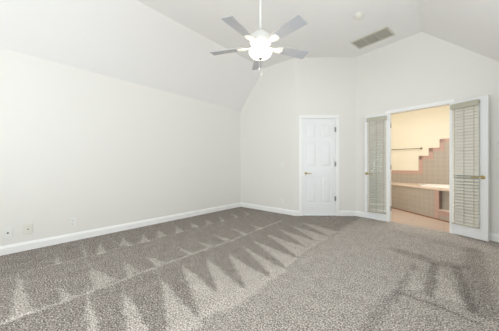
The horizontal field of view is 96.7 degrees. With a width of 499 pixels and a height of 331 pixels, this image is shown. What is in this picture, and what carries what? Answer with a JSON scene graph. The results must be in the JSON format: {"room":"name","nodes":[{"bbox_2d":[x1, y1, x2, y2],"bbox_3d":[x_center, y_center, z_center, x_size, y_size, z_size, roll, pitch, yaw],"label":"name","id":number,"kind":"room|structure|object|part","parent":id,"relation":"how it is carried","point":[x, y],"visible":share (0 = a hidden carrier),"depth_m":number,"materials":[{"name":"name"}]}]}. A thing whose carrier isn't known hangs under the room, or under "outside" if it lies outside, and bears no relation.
{"room":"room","nodes":[
{"label":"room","id":0,"kind":"room"},
{"bbox_2d":[0,48,240,245],"bbox_3d":[-2.153,-0.158,3.560,0.110,2.475,5.940,0,0,41],"label":"wall","id":1,"kind":"structure","parent":0,"point":[97,150],"depth_m":3.35,"materials":[{"name":"white paint"}]},
{"bbox_2d":[3,227,12,238],"bbox_3d":[-2.873,0.810,2.639,0.019,0.120,0.078,0,0,41],"label":"cable plate","id":2,"kind":"object","parent":1,"relation":"attached to","point":[7,232],"visible":1,"depth_m":2.64,"materials":[{"name":"plastic"}]},
{"bbox_2d":[23,224,32,234],"bbox_3d":[-2.764,0.800,2.770,0.011,0.120,0.082,0,0,41],"label":"plate","id":3,"kind":"object","parent":1,"relation":"attached to","point":[28,228],"visible":1,"depth_m":2.77,"materials":[{"name":"beige plastic"}]},
{"bbox_2d":[69,218,75,226],"bbox_3d":[-2.473,0.798,3.103,0.011,0.116,0.072,0,0,41],"label":"wall outlet","id":4,"kind":"object","parent":1,"relation":"attached to","point":[72,221],"visible":1,"depth_m":3.10,"materials":[{"name":"plastic"}]},
{"bbox_2d":[0,202,240,255],"bbox_3d":[-2.106,1.007,3.518,0.016,0.106,5.720,0,0,41],"label":"baseboard","id":5,"kind":"structure","parent":1,"relation":"attached to","point":[18,247],"depth_m":3.33,"materials":[{"name":"white paint"}]},
{"bbox_2d":[0,207,498,330],"bbox_3d":[0.889,1.077,3.042,5.191,0.035,8.988,0,0,41],"label":"floor","id":6,"kind":"structure","parent":0,"point":[238,268],"depth_m":2.07,"materials":[{"name":"carpet"}]},
{"bbox_2d":[391,182,448,222],"bbox_3d":[3.915,0.750,4.738,1.735,0.619,3.122,0,0,-38],"label":"bathtub","id":7,"kind":"object","parent":6,"relation":"on","point":[427,200],"visible":0.53,"depth_m":4.68,"materials":[{"name":"beige tile"}]},
{"bbox_2d":[420,184,448,187],"bbox_3d":[4.343,0.691,4.604,0.721,0.499,1.314,0,0,-36],"label":"basin","id":8,"kind":"object","parent":7,"relation":"in","point":[425,185],"depth_m":4.98,"materials":[{"name":"ceramic"}]},
{"bbox_2d":[0,0,498,110],"bbox_3d":[-0.134,-1.798,2.344,4.750,1.103,6.770,0,0,41],"label":"ceiling","id":9,"kind":"structure","parent":0,"point":[164,45],"depth_m":3.28,"materials":[{"name":"white paint"}]},
{"bbox_2d":[210,0,308,75],"bbox_3d":[0.124,-1.642,2.557,1.205,1.216,1.193,0,0,41],"label":"ceiling fan","id":10,"kind":"object","parent":9,"relation":"hanging from","point":[260,40],"visible":1,"depth_m":2.49,"materials":[{"name":"metal"}]},
{"bbox_3d":[-0.272,-1.382,2.701,0.403,0.037,0.139,0,0,16],"label":"blade","id":11,"kind":"part","parent":10,"relation":"part of","materials":[{"name":"grey wood"}]},
{"bbox_3d":[-0.105,-1.382,2.241,0.139,0.037,0.403,0,0,34],"label":"blade","id":12,"kind":"part","parent":10,"relation":"part of","materials":[{"name":"grey wood"}]},
{"bbox_3d":[0.114,-1.382,3.002,0.139,0.037,0.403,0,0,-2],"label":"blade","id":13,"kind":"part","parent":10,"relation":"part of","materials":[{"name":"grey wood"}]},
{"bbox_3d":[0.128,-1.282,2.586,0.266,0.084,0.266,0,0,41],"label":"lamp shade","id":14,"kind":"part","parent":10,"relation":"part of","materials":[{"name":"white glass"}]},
{"bbox_3d":[0.128,-1.880,2.586,0.026,0.680,0.025,0,0,41],"label":"down rod","id":15,"kind":"part","parent":10,"relation":"part of","materials":[{"name":"metal"}]},
{"bbox_3d":[0.384,-1.382,2.258,0.139,0.037,0.403,0,0,-38],"label":"blade","id":16,"kind":"part","parent":10,"relation":"part of","materials":[{"name":"grey wood"}]},
{"bbox_3d":[0.519,-1.382,2.728,0.403,0.037,0.139,0,0,-20],"label":"blade","id":17,"kind":"part","parent":10,"relation":"part of","materials":[{"name":"grey wood"}]},
{"bbox_2d":[354,12,364,19],"bbox_3d":[1.642,-2.225,3.330,0.148,0.048,0.148,0,0,41],"label":"smoke detector","id":18,"kind":"object","parent":9,"relation":"attached to","point":[359,15],"visible":1,"depth_m":3.30,"materials":[{"name":"plastic"}]},
{"bbox_2d":[350,26,394,48],"bbox_3d":[2.179,-2.242,3.947,0.356,0.014,0.610,0,0,-39],"label":"ceiling vent","id":19,"kind":"object","parent":9,"relation":"in","point":[384,33],"visible":1,"depth_m":3.93,"materials":[{"name":"metal"}]},
{"bbox_2d":[241,58,294,210],"bbox_3d":[0.394,-0.590,5.204,1.558,3.340,0.110,0,0,41],"label":"wall","id":20,"kind":"structure","parent":0,"point":[268,113],"depth_m":5.08,"materials":[{"name":"white paint"}]},
{"bbox_2d":[241,202,294,215],"bbox_3d":[0.355,1.007,5.154,1.564,0.106,0.016,0,0,41],"label":"baseboard","id":21,"kind":"structure","parent":20,"relation":"attached to","point":[253,206],"depth_m":5.06,"materials":[{"name":"white paint"}]},
{"bbox_2d":[295,57,355,210],"bbox_3d":[1.584,-0.590,4.696,1.279,3.340,0.110,0,0,1],"label":"wall","id":22,"kind":"structure","parent":0,"point":[323,85],"depth_m":4.64,"materials":[{"name":"white paint"}]},
{"bbox_2d":[299,115,338,215],"bbox_3d":[1.454,0.009,4.687,0.832,2.102,0.131,0,0,1],"label":"trim","id":23,"kind":"structure","parent":22,"relation":"attached to","point":[301,117],"depth_m":4.63,"materials":[{"name":"white paint"}]},
{"bbox_2d":[303,119,335,214],"bbox_3d":[1.458,0.040,4.635,0.691,2.013,0.094,0,0,1],"label":"door","id":24,"kind":"structure","parent":22,"relation":"in","point":[319,198],"depth_m":4.65,"materials":[{"name":"white paint"}]},
{"bbox_3d":[1.299,-0.710,4.657,0.174,0.264,0.011,0,0,1],"label":"raised panel","id":25,"kind":"part","parent":24,"relation":"part of","materials":[{"name":"white paint"}]},
{"bbox_3d":[1.299,-0.223,4.657,0.174,0.489,0.011,0,0,1],"label":"raised panel","id":26,"kind":"part","parent":24,"relation":"part of","materials":[{"name":"white paint"}]},
{"bbox_3d":[1.299,0.515,4.657,0.174,0.534,0.011,0,0,1],"label":"raised panel","id":27,"kind":"part","parent":24,"relation":"part of","materials":[{"name":"white paint"}]},
{"bbox_3d":[1.607,-0.710,4.653,0.174,0.264,0.011,0,0,1],"label":"raised panel","id":28,"kind":"part","parent":24,"relation":"part of","materials":[{"name":"white paint"}]},
{"bbox_3d":[1.607,-0.223,4.653,0.174,0.489,0.011,0,0,1],"label":"raised panel","id":29,"kind":"part","parent":24,"relation":"part of","materials":[{"name":"white paint"}]},
{"bbox_3d":[1.607,0.515,4.653,0.174,0.534,0.011,0,0,1],"label":"raised panel","id":30,"kind":"part","parent":24,"relation":"part of","materials":[{"name":"white paint"}]},
{"bbox_2d":[294,211,355,215],"bbox_3d":[1.576,1.007,4.633,1.277,0.106,0.016,0,0,1],"label":"baseboard","id":31,"kind":"structure","parent":22,"relation":"attached to","point":[296,213],"depth_m":4.62,"materials":[{"name":"white paint"}]},
{"bbox_2d":[391,105,448,170],"bbox_3d":[4.581,-0.305,5.409,0.101,2.770,3.200,0,0,-38],"label":"wall","id":32,"kind":"structure","parent":0,"point":[424,128],"depth_m":5.72,"materials":[{"name":"beige paint"}]},
{"bbox_2d":[391,138,448,184],"bbox_3d":[4.513,-0.157,5.401,0.020,1.334,2.770,0,0,-38],"label":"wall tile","id":33,"kind":"structure","parent":32,"relation":"attached to","point":[433,168],"depth_m":5.45,"materials":[{"name":"beige tile"}]},
{"bbox_2d":[356,32,498,233],"bbox_3d":[3.107,-0.590,3.579,0.110,3.340,2.750,0,0,-38],"label":"wall","id":34,"kind":"structure","parent":0,"point":[421,68],"depth_m":3.74,"materials":[{"name":"white paint"}]},
{"bbox_2d":[366,116,386,213],"bbox_3d":[2.435,-0.001,4.259,0.342,1.841,0.061,0,0,43],"label":"mini blind","id":35,"kind":"object","parent":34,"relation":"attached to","point":[375,120],"visible":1,"depth_m":4.26,"materials":[{"name":"beige plastic"}]},
{"bbox_3d":[2.335,0.017,4.323,0.005,1.783,0.004,0,0,43],"label":"ladder cord","id":36,"kind":"part","parent":35,"relation":"part of","materials":[{"name":"beige fabric"}]},
{"bbox_2d":[365,114,390,220],"bbox_3d":[2.459,0.043,4.272,0.447,2.015,0.107,0,0,43],"label":"door","id":37,"kind":"structure","parent":34,"relation":"in","point":[378,216],"depth_m":4.31,"materials":[{"name":"white paint"}]},
{"bbox_2d":[385,99,454,233],"bbox_3d":[2.899,0.022,3.831,0.131,2.076,0.972,0,0,-38],"label":"trim","id":38,"kind":"structure","parent":34,"relation":"attached to","point":[446,102],"depth_m":3.73,"materials":[{"name":"white paint"}]},
{"bbox_2d":[356,211,498,241],"bbox_3d":[2.841,1.007,3.820,0.017,0.106,2.032,0,0,-38],"label":"baseboard","id":39,"kind":"structure","parent":34,"relation":"attached to","point":[492,236],"depth_m":3.12,"materials":[{"name":"white paint"}]},
{"bbox_2d":[450,95,488,240],"bbox_3d":[3.186,0.043,3.250,0.107,2.015,0.447,0,0,-20],"label":"door","id":40,"kind":"structure","parent":34,"relation":"in","point":[482,233],"depth_m":3.09,"materials":[{"name":"white paint"}]},
{"bbox_2d":[450,99,479,228],"bbox_3d":[3.156,-0.015,3.255,0.061,1.813,0.330,0,0,-20],"label":"mini blind","id":41,"kind":"object","parent":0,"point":[462,164],"visible":1,"depth_m":3.25,"materials":[{"name":"beige plastic"}]},
{"bbox_3d":[3.098,0.003,3.354,0.004,1.755,0.005,0,0,-20],"label":"ladder cord","id":42,"kind":"part","parent":41,"relation":"part of","materials":[{"name":"beige fabric"}]},
{"bbox_3d":[3.162,0.882,3.257,0.036,0.020,0.314,0,0,-20],"label":"rail","id":43,"kind":"part","parent":41,"relation":"part of","materials":[{"name":"beige plastic"}]}
]}

